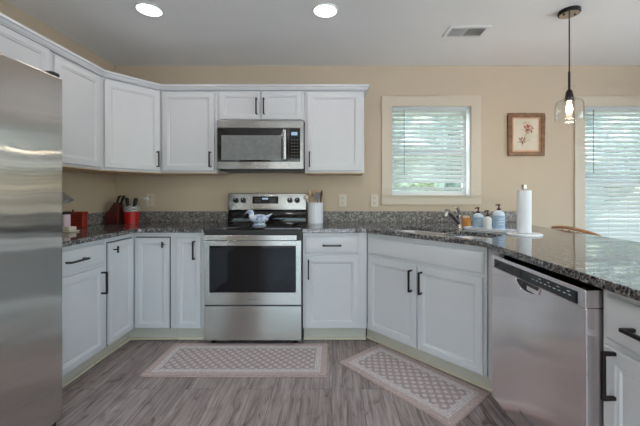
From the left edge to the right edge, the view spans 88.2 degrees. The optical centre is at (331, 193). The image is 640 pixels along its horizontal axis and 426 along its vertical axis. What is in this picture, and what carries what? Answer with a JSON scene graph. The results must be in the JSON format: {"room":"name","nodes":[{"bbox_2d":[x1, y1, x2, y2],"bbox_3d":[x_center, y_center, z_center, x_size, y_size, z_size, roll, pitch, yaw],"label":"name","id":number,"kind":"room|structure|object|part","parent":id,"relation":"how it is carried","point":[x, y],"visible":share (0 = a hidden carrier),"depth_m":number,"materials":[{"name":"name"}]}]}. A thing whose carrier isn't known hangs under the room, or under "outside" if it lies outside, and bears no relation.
{"room":"kitchen","nodes":[
{"label":"kitchen","id":0,"kind":"room"},
{"bbox_2d":[0,0,114,212],"bbox_3d":[-2.195,-0.060,0.450,0.150,2.490,5.550,0,0,0],"label":"wall","id":1,"kind":"structure","parent":0,"point":[92,193],"depth_m":2.78,"materials":[{"name":"paint"}]},
{"bbox_2d":[0,24,49,70],"bbox_3d":[-1.943,-0.774,1.637,0.348,0.271,0.913,0,0,0],"label":"upper cabinet","id":2,"kind":"object","parent":1,"relation":"attached to","point":[14,45],"visible":0.52,"depth_m":1.90,"materials":[{"name":"white paint"}]},
{"bbox_2d":[50,51,100,170],"bbox_3d":[-1.943,-0.545,2.327,0.348,0.729,0.464,0,0,0],"label":"upper cabinet","id":3,"kind":"object","parent":1,"relation":"attached to","point":[81,87],"visible":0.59,"depth_m":2.33,"materials":[{"name":"white paint"}]},
{"bbox_2d":[69,77,169,174],"bbox_3d":[-1.801,-0.545,2.892,0.632,0.729,0.661,0,0,0],"label":"upper cabinet","id":4,"kind":"object","parent":1,"relation":"attached to","point":[130,113],"visible":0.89,"depth_m":2.71,"materials":[{"name":"white paint"}]},
{"bbox_3d":[-1.641,-0.549,2.730,0.018,0.688,0.422,0,0,38],"label":"door","id":5,"kind":"part","parent":4,"relation":"part of","materials":[{"name":"white paint"}]},
{"bbox_3d":[-1.505,-0.302,2.854,0.042,0.137,0.011,0,0,38],"label":"handle","id":6,"kind":"part","parent":4,"relation":"part of","materials":[{"name":"brown metal"}]},
{"bbox_2d":[87,211,227,225],"bbox_3d":[-1.561,0.220,2.458,1.114,0.102,1.533,0,0,0],"label":"backsplash","id":7,"kind":"structure","parent":1,"relation":"attached to","point":[144,216],"depth_m":3.20,"materials":[{"name":"stone"}]},
{"bbox_2d":[62,230,79,232],"bbox_3d":[-1.915,0.265,2.350,0.170,0.010,0.090,0,0,0],"label":"tray","id":8,"kind":"object","parent":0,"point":[63,231],"depth_m":2.32,"materials":[{"name":"beige plastic"}]},
{"bbox_2d":[56,315,514,425],"bbox_3d":[0.750,1.210,0.525,5.740,0.050,5.400,0,0,0],"label":"floor","id":9,"kind":"structure","parent":0,"point":[112,392],"depth_m":1.90,"materials":[{"name":"grey wood"}]},
{"bbox_2d":[0,53,61,425],"bbox_3d":[-1.699,0.286,1.233,0.783,1.796,0.910,0,0,0],"label":"refrigerator","id":10,"kind":"object","parent":9,"relation":"on","point":[30,96],"visible":1,"depth_m":1.50,"materials":[{"name":"grey metal"}]},
{"bbox_2d":[62,239,107,388],"bbox_3d":[-1.815,0.745,1.998,0.603,0.879,0.573,0,0,0],"label":"base cabinet","id":11,"kind":"object","parent":9,"relation":"on","point":[84,274],"visible":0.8,"depth_m":2.07,"materials":[{"name":"white paint"}]},
{"bbox_3d":[-1.535,0.403,1.997,0.042,0.011,0.147,0,0,0],"label":"handle","id":12,"kind":"part","parent":11,"relation":"part of","materials":[{"name":"brown metal"}]},
{"bbox_3d":[-1.643,1.175,1.998,0.012,0.018,0.573,0,0,0],"label":"shoe moulding","id":13,"kind":"part","parent":11,"relation":"part of","materials":[{"name":"beige wood"}]},
{"bbox_3d":[-1.565,0.403,1.997,0.018,0.135,0.530,0,0,0],"label":"drawer","id":14,"kind":"part","parent":11,"relation":"part of","materials":[{"name":"white paint"}]},
{"bbox_3d":[-1.565,0.773,1.997,0.018,0.567,0.530,0,0,0],"label":"door","id":15,"kind":"part","parent":11,"relation":"part of","materials":[{"name":"white paint"}]},
{"bbox_3d":[-1.535,0.600,2.227,0.042,0.152,0.011,0,0,0],"label":"handle","id":16,"kind":"part","parent":11,"relation":"part of","materials":[{"name":"brown metal"}]},
{"bbox_2d":[94,233,176,364],"bbox_3d":[-1.690,0.745,2.755,0.855,0.879,0.935,0,0,0],"label":"base cabinet","id":17,"kind":"object","parent":9,"relation":"on","point":[139,266],"visible":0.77,"depth_m":2.60,"materials":[{"name":"white paint"}]},
{"bbox_3d":[-1.565,0.701,2.450,0.018,0.712,0.280,0,0,0],"label":"door","id":18,"kind":"part","parent":17,"relation":"part of","materials":[{"name":"white paint"}]},
{"bbox_3d":[-1.456,1.175,2.488,0.388,0.018,0.402,0,0,0],"label":"shoe moulding","id":19,"kind":"part","parent":17,"relation":"part of","materials":[{"name":"beige wood"}]},
{"bbox_2d":[62,211,227,246],"bbox_3d":[-1.561,0.236,2.458,1.114,0.134,1.533,0,0,0],"label":"countertop","id":20,"kind":"structure","parent":17,"relation":"on","point":[96,229],"depth_m":2.84,"materials":[{"name":"stone"}]},
{"bbox_2d":[62,211,70,225],"bbox_3d":[-2.030,0.200,2.465,0.120,0.140,0.064,0,0,0],"label":"canister","id":21,"kind":"object","parent":20,"relation":"on","point":[66,217],"visible":0.37,"depth_m":2.45,"materials":[{"name":"ceramic"}]},
{"bbox_3d":[-2.030,0.141,2.465,0.120,0.022,0.064,0,0,0],"label":"lid","id":22,"kind":"part","parent":21,"relation":"part of","materials":[{"name":"black plastic"}]},
{"bbox_2d":[62,192,73,203],"bbox_3d":[-2.038,0.124,2.431,0.084,0.293,0.256,0,0,14],"label":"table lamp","id":23,"kind":"object","parent":20,"relation":"on","point":[66,198],"visible":0.52,"depth_m":2.50,"materials":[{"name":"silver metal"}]},
{"bbox_2d":[62,226,79,232],"bbox_3d":[-1.915,0.251,2.350,0.170,0.038,0.090,0,0,0],"label":"butter dish","id":24,"kind":"object","parent":20,"relation":"on","point":[65,229],"visible":0.5,"depth_m":2.32,"materials":[{"name":"beige ceramic"}]},
{"bbox_2d":[70,210,87,227],"bbox_3d":[-2.042,0.197,2.660,0.111,0.146,0.062,0,0,0],"label":"canister","id":25,"kind":"object","parent":20,"relation":"on","point":[78,218],"visible":0.81,"depth_m":2.63,"materials":[{"name":"ceramic"}]},
{"bbox_3d":[-2.040,0.154,2.660,0.106,0.022,0.062,0,0,0],"label":"lid","id":26,"kind":"part","parent":25,"relation":"part of","materials":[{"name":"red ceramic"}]},
{"bbox_2d":[105,202,123,223],"bbox_3d":[-2.007,0.174,3.055,0.124,0.193,0.110,0,0,0],"label":"knife block","id":27,"kind":"object","parent":20,"relation":"on","point":[115,215],"visible":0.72,"depth_m":3.00,"materials":[{"name":"red paint"}]},
{"bbox_2d":[123,206,139,223],"bbox_3d":[-1.868,0.190,3.075,0.140,0.160,0.140,0,0,0],"label":"tin","id":28,"kind":"object","parent":20,"relation":"on","point":[131,213],"visible":0.97,"depth_m":3.02,"materials":[{"name":"red metal"}]},
{"bbox_3d":[-1.419,0.701,2.605,0.268,0.712,0.018,0,0,0],"label":"door","id":29,"kind":"part","parent":17,"relation":"part of","materials":[{"name":"white paint"}]},
{"bbox_2d":[173,233,204,339],"bbox_3d":[-1.133,0.745,2.888,0.254,0.879,0.667,0,0,0],"label":"base cabinet","id":30,"kind":"object","parent":9,"relation":"on","point":[188,248],"visible":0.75,"depth_m":2.61,"materials":[{"name":"white paint"}]},
{"bbox_3d":[-1.130,0.701,2.605,0.190,0.712,0.018,0,0,0],"label":"door","id":31,"kind":"part","parent":30,"relation":"part of","materials":[{"name":"white paint"}]},
{"bbox_3d":[-1.133,1.175,2.683,0.254,0.018,0.012,0,0,0],"label":"shoe moulding","id":32,"kind":"part","parent":30,"relation":"part of","materials":[{"name":"beige wood"}]},
{"bbox_3d":[-1.080,0.440,2.575,0.011,0.147,0.042,0,0,0],"label":"handle","id":33,"kind":"part","parent":30,"relation":"part of","materials":[{"name":"brown metal"}]},
{"bbox_2d":[140,343,327,376],"bbox_3d":[-0.637,1.180,2.368,1.215,0.008,0.475,0,0,0],"label":"kitchen rug","id":34,"kind":"object","parent":9,"relation":"on","point":[181,359],"visible":1,"depth_m":2.35,"materials":[{"name":"beige fabric"}]},
{"bbox_2d":[203,193,306,342],"bbox_3d":[-0.618,0.588,2.853,0.760,1.194,0.685,0,0,0],"label":"range","id":35,"kind":"object","parent":9,"relation":"on","point":[253,275],"visible":1,"depth_m":2.57,"materials":[{"name":"grey metal"}]},
{"bbox_3d":[-0.624,0.333,2.538,0.712,0.040,0.056,0,0,0],"label":"handle","id":36,"kind":"part","parent":35,"relation":"part of","materials":[{"name":"silver metal"}]},
{"bbox_3d":[-0.618,0.311,2.578,0.754,0.061,0.022,0,0,0],"label":"trim","id":37,"kind":"part","parent":35,"relation":"part of","materials":[{"name":"black plastic"}]},
{"bbox_3d":[-0.618,1.006,2.578,0.756,0.265,0.022,0,0,0],"label":"storage drawer","id":38,"kind":"part","parent":35,"relation":"part of","materials":[{"name":"silver metal"}]},
{"bbox_3d":[-0.618,0.613,2.577,0.756,0.501,0.024,0,0,0],"label":"oven door","id":39,"kind":"part","parent":35,"relation":"part of","materials":[{"name":"silver metal"}]},
{"bbox_3d":[-0.618,0.352,2.578,0.756,0.020,0.022,0,0,0],"label":"door trim","id":40,"kind":"part","parent":35,"relation":"part of","materials":[{"name":"black plastic"}]},
{"bbox_2d":[204,221,306,229],"bbox_3d":[-0.618,0.270,2.844,0.760,0.020,0.562,0,0,0],"label":"cooktop","id":41,"kind":"object","parent":35,"relation":"in","point":[229,225],"depth_m":2.64,"materials":[{"name":"black glass"}]},
{"bbox_2d":[246,210,271,225],"bbox_3d":[-0.604,0.194,2.725,0.226,0.130,0.102,0,0,0],"label":"duck","id":42,"kind":"object","parent":35,"relation":"on","point":[258,219],"visible":1,"depth_m":2.70},
{"bbox_3d":[-0.630,0.057,3.119,0.244,0.067,0.016,0,0,0],"label":"control panel","id":43,"kind":"part","parent":35,"relation":"part of","materials":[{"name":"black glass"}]},
{"bbox_2d":[303,233,366,339],"bbox_3d":[0.022,0.745,2.888,0.507,0.879,0.667,0,0,0],"label":"base cabinet","id":44,"kind":"object","parent":9,"relation":"on","point":[334,264],"visible":0.98,"depth_m":2.61,"materials":[{"name":"white paint"}]},
{"bbox_3d":[-0.001,0.403,2.575,0.147,0.011,0.042,0,0,0],"label":"handle","id":45,"kind":"part","parent":44,"relation":"part of","materials":[{"name":"brown metal"}]},
{"bbox_3d":[-0.001,0.403,2.605,0.425,0.135,0.018,0,0,0],"label":"drawer","id":46,"kind":"part","parent":44,"relation":"part of","materials":[{"name":"white paint"}]},
{"bbox_3d":[-0.001,0.773,2.605,0.425,0.567,0.018,0,0,0],"label":"door","id":47,"kind":"part","parent":44,"relation":"part of","materials":[{"name":"white paint"}]},
{"bbox_3d":[0.022,1.175,2.683,0.507,0.018,0.012,0,0,0],"label":"shoe moulding","id":48,"kind":"part","parent":44,"relation":"part of","materials":[{"name":"beige wood"}]},
{"bbox_2d":[302,211,639,301],"bbox_3d":[0.814,0.236,1.944,2.092,0.134,2.558,0,0,0],"label":"countertop","id":49,"kind":"structure","parent":44,"relation":"on","point":[607,263],"depth_m":1.88,"materials":[{"name":"stone"}]},
{"bbox_2d":[307,202,323,223],"bbox_3d":[-0.155,0.174,3.080,0.153,0.192,0.153,0,0,0],"label":"utensil crock","id":50,"kind":"object","parent":49,"relation":"on","point":[315,210],"visible":0.93,"depth_m":3.02,"materials":[{"name":"white ceramic"}]},
{"bbox_2d":[312,190,317,202],"bbox_3d":[-0.160,0.111,3.128,0.041,0.300,0.048,0,0,37],"label":"wooden spoon","id":51,"kind":"object","parent":50,"relation":"in","point":[314,191],"visible":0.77,"depth_m":3.12,"materials":[{"name":"brown wood"}]},
{"bbox_2d":[316,192,319,202],"bbox_3d":[-0.137,0.123,3.065,0.027,0.276,0.052,0,0,40],"label":"spatula","id":52,"kind":"object","parent":50,"relation":"in","point":[317,193],"visible":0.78,"depth_m":3.06,"materials":[{"name":"grey plastic"}]},
{"bbox_2d":[402,230,487,238],"bbox_3d":[0.776,0.403,2.381,0.414,0.200,0.809,0,0,-42],"label":"sink","id":53,"kind":"object","parent":49,"relation":"in","point":[412,231],"visible":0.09,"depth_m":2.63,"materials":[{"name":"silver metal"}]},
{"bbox_3d":[0.666,0.403,2.504,0.414,0.200,0.479,0,0,-42],"label":"bowl","id":54,"kind":"part","parent":53,"relation":"part of","materials":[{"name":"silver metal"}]},
{"bbox_3d":[0.927,0.393,2.191,0.384,0.180,0.324,0,0,-42],"label":"bowl","id":55,"kind":"part","parent":53,"relation":"part of","materials":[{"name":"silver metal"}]},
{"bbox_2d":[442,206,462,229],"bbox_3d":[0.900,0.181,2.463,0.266,0.178,0.060,0,0,-42],"label":"faucet","id":56,"kind":"object","parent":49,"relation":"on","point":[458,218],"visible":1,"depth_m":2.50,"materials":[{"name":"silver metal"}]},
{"bbox_3d":[0.911,0.175,2.472,0.186,0.127,0.038,0,0,-42],"label":"spout","id":57,"kind":"part","parent":56,"relation":"part of","materials":[{"name":"silver metal"}]},
{"bbox_2d":[462,216,470,226],"bbox_3d":[1.070,0.224,2.665,0.100,0.093,0.100,0,0,0],"label":"jar","id":58,"kind":"object","parent":49,"relation":"on","point":[466,221],"visible":0.46,"depth_m":2.62,"materials":[{"name":"orange glass"}]},
{"bbox_2d":[463,226,516,232],"bbox_3d":[1.165,0.262,2.450,0.134,0.016,0.360,0,0,-42],"label":"soap tray","id":59,"kind":"object","parent":49,"relation":"on","point":[465,227],"visible":0.67,"depth_m":2.40,"materials":[{"name":"white ceramic"}]},
{"bbox_2d":[473,207,483,228],"bbox_3d":[1.118,0.182,2.523,0.077,0.165,0.078,0,0,0],"label":"soap bottle","id":60,"kind":"object","parent":59,"relation":"on","point":[478,217],"visible":0.91,"depth_m":2.49,"materials":[{"name":"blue plastic"}]},
{"bbox_2d":[483,210,491,228],"bbox_3d":[1.143,0.191,2.425,0.058,0.147,0.058,0,0,0],"label":"soap bottle","id":61,"kind":"object","parent":59,"relation":"on","point":[487,221],"visible":0.89,"depth_m":2.40,"materials":[{"name":"white plastic"}]},
{"bbox_2d":[493,204,504,229],"bbox_3d":[1.222,0.168,2.417,0.081,0.192,0.082,0,0,0],"label":"soap bottle","id":62,"kind":"object","parent":59,"relation":"on","point":[498,215],"visible":0.94,"depth_m":2.39,"materials":[{"name":"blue plastic"}]},
{"bbox_2d":[506,184,542,236],"bbox_3d":[1.275,0.103,2.190,0.216,0.335,0.216,0,0,0],"label":"paper towel holder","id":63,"kind":"object","parent":49,"relation":"on","point":[523,186],"visible":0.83,"depth_m":2.16,"materials":[{"name":"white ceramic"}]},
{"bbox_3d":[1.275,0.097,2.190,0.034,0.322,0.034,0,0,0],"label":"post","id":64,"kind":"part","parent":63,"relation":"part of","materials":[{"name":"silver metal"}]},
{"bbox_2d":[517,190,531,232],"bbox_3d":[1.275,0.116,2.190,0.086,0.280,0.086,0,0,0],"label":"paper towel roll","id":65,"kind":"object","parent":63,"relation":"on","point":[524,197],"visible":1,"depth_m":2.15,"materials":[{"name":"white paper"}]},
{"bbox_2d":[339,344,489,425],"bbox_3d":[0.490,1.180,2.130,0.435,0.008,0.860,0,0,-41],"label":"kitchen rug","id":66,"kind":"object","parent":9,"relation":"on","point":[448,399],"visible":1,"depth_m":2.04,"materials":[{"name":"beige fabric"}]},
{"bbox_2d":[367,233,503,391],"bbox_3d":[0.794,0.745,2.417,0.695,0.879,1.133,0,0,-42],"label":"base cabinet","id":67,"kind":"object","parent":9,"relation":"on","point":[430,302],"visible":0.77,"depth_m":2.17,"materials":[{"name":"white paint"}]},
{"bbox_3d":[0.434,0.773,2.425,0.018,0.567,0.440,0,0,-42],"label":"door","id":68,"kind":"part","parent":67,"relation":"part of","materials":[{"name":"white paint"}]},
{"bbox_3d":[0.535,0.598,2.268,0.042,0.152,0.011,0,0,-42],"label":"handle","id":69,"kind":"part","parent":67,"relation":"part of","materials":[{"name":"brown metal"}]},
{"bbox_3d":[0.588,0.598,2.208,0.042,0.152,0.011,0,0,-42],"label":"handle","id":70,"kind":"part","parent":67,"relation":"part of","materials":[{"name":"brown metal"}]},
{"bbox_3d":[0.627,1.175,2.337,0.012,0.018,1.020,0,0,-42],"label":"shoe moulding","id":71,"kind":"part","parent":67,"relation":"part of","materials":[{"name":"beige wood"}]},
{"bbox_3d":[0.734,0.773,2.091,0.018,0.567,0.440,0,0,-42],"label":"door","id":72,"kind":"part","parent":67,"relation":"part of","materials":[{"name":"white paint"}]},
{"bbox_2d":[492,255,603,425],"bbox_3d":[1.165,0.754,1.438,0.640,0.862,0.655,0,0,0],"label":"dishwasher","id":73,"kind":"object","parent":9,"relation":"on","point":[548,326],"visible":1,"depth_m":1.33,"materials":[{"name":"grey metal"}]},
{"bbox_2d":[551,225,600,235],"bbox_3d":[2.028,0.715,2.505,0.484,0.940,0.504,0,0,0],"label":"dining chair","id":74,"kind":"object","parent":9,"relation":"on","point":[561,227],"visible":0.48,"depth_m":2.44,"materials":[{"name":"orange wood"}]},
{"bbox_2d":[600,289,639,425],"bbox_3d":[1.169,0.745,0.900,0.651,0.879,0.400,0,0,0],"label":"base cabinet","id":75,"kind":"object","parent":9,"relation":"on","point":[620,357],"visible":0.97,"depth_m":1.02,"materials":[{"name":"white paint"}]},
{"bbox_3d":[0.865,0.570,1.033,0.042,0.152,0.011,0,0,0],"label":"handle","id":76,"kind":"part","parent":75,"relation":"part of","materials":[{"name":"brown metal"}]},
{"bbox_3d":[0.895,0.773,0.900,0.018,0.567,0.355,0,0,0],"label":"door","id":77,"kind":"part","parent":75,"relation":"part of","materials":[{"name":"white paint"}]},
{"bbox_3d":[0.895,0.400,0.900,0.018,0.140,0.355,0,0,0],"label":"drawer","id":78,"kind":"part","parent":75,"relation":"part of","materials":[{"name":"white paint"}]},
{"bbox_3d":[0.865,0.400,0.900,0.042,0.011,0.147,0,0,0],"label":"handle","id":79,"kind":"part","parent":75,"relation":"part of","materials":[{"name":"brown metal"}]},
{"bbox_2d":[5,0,639,65],"bbox_3d":[0.750,-1.280,0.525,5.740,0.050,5.400,0,0,0],"label":"ceiling","id":80,"kind":"structure","parent":0,"point":[189,32],"depth_m":2.56,"materials":[{"name":"paint"}]},
{"bbox_2d":[134,2,163,16],"bbox_3d":[-1.240,-1.250,2.240,0.176,0.010,0.176,0,0,0],"label":"recessed light","id":81,"kind":"object","parent":80,"relation":"in","point":[145,8],"visible":1,"depth_m":2.23,"materials":[{"name":"white glass"}]},
{"bbox_2d":[312,3,337,17],"bbox_3d":[-0.045,-1.250,2.250,0.176,0.010,0.176,0,0,0],"label":"recessed light","id":82,"kind":"object","parent":80,"relation":"in","point":[322,10],"visible":1,"depth_m":2.24,"materials":[{"name":"white glass"}]},
{"bbox_2d":[442,26,491,37],"bbox_3d":[1.035,-1.249,2.545,0.314,0.012,0.176,0,0,0],"label":"ceiling vent","id":83,"kind":"object","parent":80,"relation":"in","point":[453,31],"visible":1,"depth_m":2.54,"materials":[{"name":"white plastic"}]},
{"bbox_2d":[554,5,584,121],"bbox_3d":[1.625,-0.879,2.260,0.170,0.752,0.170,0,0,0],"label":"pendant lamp","id":84,"kind":"object","parent":80,"relation":"hanging from","point":[569,12],"visible":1,"depth_m":2.25,"materials":[{"name":"brown metal"}]},
{"bbox_2d":[564,89,573,101],"bbox_3d":[1.625,-0.676,2.260,0.056,0.078,0.056,0,0,0],"label":"socket","id":85,"kind":"object","parent":84,"relation":"attached to","point":[569,94],"depth_m":2.24,"materials":[{"name":"brown metal"}]},
{"bbox_3d":[1.625,-0.773,2.260,0.014,0.126,0.014,0,0,0],"label":"stem","id":86,"kind":"part","parent":84,"relation":"part of","materials":[{"name":"brown metal"}]},
{"bbox_3d":[1.625,-1.033,2.260,0.008,0.396,0.008,0,0,0],"label":"rod","id":87,"kind":"part","parent":84,"relation":"part of","materials":[{"name":"brown metal"}]},
{"bbox_3d":[1.625,-0.582,2.260,0.170,0.157,0.170,0,0,0],"label":"lamp shade","id":88,"kind":"part","parent":84,"relation":"part of","materials":[{"name":"clear glass"}]},
{"bbox_3d":[1.625,-1.229,2.260,0.116,0.001,0.116,0,0,0],"label":"canopy plate","id":89,"kind":"part","parent":84,"relation":"part of","materials":[{"name":"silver metal"}]},
{"bbox_3d":[1.625,-0.590,2.260,0.042,0.095,0.042,0,0,0],"label":"bulb","id":90,"kind":"part","parent":84,"relation":"part of","materials":[{"name":"white glass"}]},
{"bbox_2d":[115,66,639,314],"bbox_3d":[0.750,-0.060,3.300,6.040,2.490,0.150,0,0,0],"label":"wall","id":91,"kind":"structure","parent":0,"point":[503,90],"depth_m":3.23,"materials":[{"name":"paint"}]},
{"bbox_2d":[146,194,153,205],"bbox_3d":[-1.775,0.059,3.220,0.076,0.122,0.009,0,0,0],"label":"wall outlet","id":92,"kind":"object","parent":91,"relation":"attached to","point":[150,202],"visible":1,"depth_m":3.22,"materials":[{"name":"beige plastic"}]},
{"bbox_2d":[0,12,368,97],"bbox_3d":[-1.026,-0.933,2.551,2.942,0.045,1.213,0,0,-39],"label":"crown molding","id":93,"kind":"structure","parent":91,"relation":"attached to","point":[6,21],"depth_m":2.87,"materials":[{"name":"white paint"}]},
{"bbox_2d":[161,91,227,174],"bbox_3d":[-1.260,-0.545,3.037,0.497,0.729,0.369,0,0,0],"label":"upper cabinet","id":94,"kind":"object","parent":91,"relation":"attached to","point":[189,119],"visible":0.96,"depth_m":2.90,"materials":[{"name":"white paint"}]},
{"bbox_3d":[-1.064,-0.302,2.873,0.011,0.137,0.042,0,0,0],"label":"handle","id":95,"kind":"part","parent":94,"relation":"part of","materials":[{"name":"brown metal"}]},
{"bbox_2d":[218,91,304,122],"bbox_3d":[-0.626,-0.772,3.037,0.768,0.275,0.369,0,0,0],"label":"upper cabinet","id":96,"kind":"object","parent":91,"relation":"attached to","point":[232,105],"visible":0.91,"depth_m":2.90,"materials":[{"name":"white paint"}]},
{"bbox_3d":[-0.810,-0.778,2.903,0.352,0.250,0.018,0,0,0],"label":"door","id":97,"kind":"part","parent":96,"relation":"part of","materials":[{"name":"white paint"}]},
{"bbox_3d":[-0.658,-0.766,2.873,0.011,0.142,0.042,0,0,0],"label":"handle","id":98,"kind":"part","parent":96,"relation":"part of","materials":[{"name":"brown metal"}]},
{"bbox_2d":[217,120,304,172],"bbox_3d":[-0.619,-0.420,3.007,0.746,0.436,0.428,0,0,0],"label":"microwave","id":99,"kind":"object","parent":96,"relation":"attached to","point":[243,146],"visible":0.97,"depth_m":2.84,"materials":[{"name":"grey metal"}]},
{"bbox_3d":[-0.682,-0.392,2.854,0.620,0.350,0.030,0,0,0],"label":"door","id":100,"kind":"part","parent":99,"relation":"part of","materials":[{"name":"silver metal"}]},
{"bbox_3d":[-0.679,-0.421,2.855,0.612,0.288,0.028,0,0,0],"label":"door glass","id":101,"kind":"part","parent":99,"relation":"part of","materials":[{"name":"grey glass"}]},
{"bbox_3d":[-0.405,-0.420,2.817,0.029,0.276,0.048,0,0,0],"label":"handle","id":102,"kind":"part","parent":99,"relation":"part of","materials":[{"name":"silver metal"}]},
{"bbox_3d":[-0.322,-0.421,2.854,0.096,0.288,0.029,0,0,0],"label":"control panel","id":103,"kind":"part","parent":99,"relation":"part of","materials":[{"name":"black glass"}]},
{"bbox_3d":[-0.308,-0.392,2.854,0.125,0.350,0.030,0,0,0],"label":"control frame","id":104,"kind":"part","parent":99,"relation":"part of","materials":[{"name":"silver metal"}]},
{"bbox_3d":[-0.442,-0.778,2.903,0.352,0.250,0.018,0,0,0],"label":"door","id":105,"kind":"part","parent":96,"relation":"part of","materials":[{"name":"white paint"}]},
{"bbox_2d":[305,91,363,174],"bbox_3d":[0.021,-0.545,3.037,0.523,0.729,0.369,0,0,0],"label":"upper cabinet","id":106,"kind":"object","parent":91,"relation":"attached to","point":[334,120],"visible":1,"depth_m":2.90,"materials":[{"name":"white paint"}]},
{"bbox_2d":[339,194,345,206],"bbox_3d":[0.103,0.064,3.220,0.076,0.122,0.009,0,0,0],"label":"wall outlet","id":107,"kind":"object","parent":91,"relation":"attached to","point":[342,197],"visible":1,"depth_m":3.22,"materials":[{"name":"beige plastic"}]},
{"bbox_2d":[371,194,377,206],"bbox_3d":[0.415,0.064,3.220,0.076,0.122,0.009,0,0,0],"label":"wall outlet","id":108,"kind":"object","parent":91,"relation":"attached to","point":[374,197],"visible":1,"depth_m":3.22,"materials":[{"name":"beige plastic"}]},
{"bbox_2d":[323,211,516,221],"bbox_3d":[0.814,0.220,3.213,2.092,0.102,0.020,0,0,0],"label":"backsplash","id":109,"kind":"structure","parent":91,"relation":"attached to","point":[328,216],"depth_m":3.20,"materials":[{"name":"stone"}]},
{"bbox_2d":[381,96,482,204],"bbox_3d":[0.969,-0.426,3.274,0.979,1.062,0.162,0,0,0],"label":"window","id":110,"kind":"structure","parent":91,"relation":"in","point":[471,195],"depth_m":3.21,"materials":[{"name":"paint"}]},
{"bbox_2d":[392,108,465,189],"bbox_3d":[0.957,-0.448,3.263,0.720,0.810,0.069,0,0,0],"label":"window blind","id":111,"kind":"object","parent":110,"relation":"attached to","point":[445,178],"visible":0.97,"depth_m":3.26,"materials":[{"name":"white plastic"}]},
{"bbox_3d":[0.957,-0.054,3.270,0.714,0.022,0.048,0,0,0],"label":"rail","id":112,"kind":"part","parent":111,"relation":"part of","materials":[{"name":"white plastic"}]},
{"bbox_3d":[1.115,-0.429,3.270,0.002,0.752,0.055,0,0,0],"label":"ladder cord","id":113,"kind":"part","parent":111,"relation":"part of","materials":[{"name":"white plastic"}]},
{"bbox_3d":[0.969,-0.421,3.337,0.767,0.872,0.035,0,0,0],"label":"sash","id":114,"kind":"part","parent":110,"relation":"part of","materials":[{"name":"plastic"}]},
{"bbox_3d":[0.969,0.020,3.258,0.979,0.014,0.130,0,0,0],"label":"sill","id":115,"kind":"part","parent":110,"relation":"part of","materials":[{"name":"paint"}]},
{"bbox_2d":[507,113,545,155],"bbox_3d":[1.888,-0.579,3.209,0.362,0.417,0.027,0,0,0],"label":"framed picture","id":116,"kind":"object","parent":91,"relation":"attached to","point":[522,128],"visible":1,"depth_m":3.21,"materials":[{"name":"brown wood"}]},
{"bbox_2d":[514,119,537,149],"bbox_3d":[1.888,-0.580,3.213,0.236,0.299,0.001,0,0,0],"label":"print","id":117,"kind":"object","parent":116,"relation":"attached to","point":[525,130],"depth_m":3.21,"materials":[{"name":"beige paper"}]},
{"bbox_2d":[574,96,639,233],"bbox_3d":[2.912,-0.130,3.274,1.112,1.654,0.162,0,0,0],"label":"window","id":118,"kind":"structure","parent":91,"relation":"in","point":[580,113],"depth_m":3.21,"materials":[{"name":"paint"}]},
{"bbox_2d":[585,108,639,241],"bbox_3d":[2.912,-0.134,3.263,0.880,1.438,0.069,0,0,0],"label":"window blind","id":119,"kind":"object","parent":118,"relation":"attached to","point":[608,224],"visible":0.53,"depth_m":3.26,"materials":[{"name":"white plastic"}]},
{"bbox_3d":[2.718,-0.115,3.270,0.002,1.380,0.055,0,0,0],"label":"ladder cord","id":120,"kind":"part","parent":119,"relation":"part of","materials":[{"name":"white fabric"}]},
{"bbox_3d":[2.912,-0.125,3.337,0.900,1.464,0.035,0,0,0],"label":"sash","id":121,"kind":"part","parent":118,"relation":"part of","materials":[{"name":"plastic"}]},
{"label":"outside","id":122,"kind":"structure","parent":0,"visible":0},
{"bbox_2d":[591,218,639,231],"bbox_3d":[0.000,1.510,0.725,50.000,0.050,55.000,0,0,0],"label":"ground","id":123,"kind":"structure","parent":122,"point":[595,218],"depth_m":13.07,"materials":[{"name":"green plant"}]},
{"bbox_2d":[394,117,450,190],"bbox_3d":[2.167,-1.504,11.422,3.655,5.988,3.722,0,0,0],"label":"tree","id":124,"kind":"object","parent":123,"relation":"on","point":[395,184],"visible":0.07,"depth_m":10.18,"materials":[{"name":"green plant"}]},
{"bbox_2d":[445,117,461,190],"bbox_3d":[5.408,-1.742,16.299,5.215,6.462,4.896,0,0,-26],"label":"tree","id":125,"kind":"object","parent":123,"relation":"on","point":[447,184],"visible":0.02,"depth_m":14.46,"materials":[{"name":"green plant"}]},
{"bbox_2d":[585,117,631,218],"bbox_3d":[7.395,-1.201,11.182,4.154,5.382,4.250,0,0,0],"label":"tree","id":126,"kind":"object","parent":123,"relation":"on","point":[585,117],"visible":0.05,"depth_m":9.60,"materials":[{"name":"green plant"}]},
{"bbox_2d":[602,117,639,209],"bbox_3d":[11.275,-1.829,14.899,5.304,6.636,5.034,0,0,0],"label":"tree","id":127,"kind":"object","parent":123,"relation":"on","point":[631,117],"visible":0.02,"depth_m":12.89,"materials":[{"name":"green plant"}]}
]}

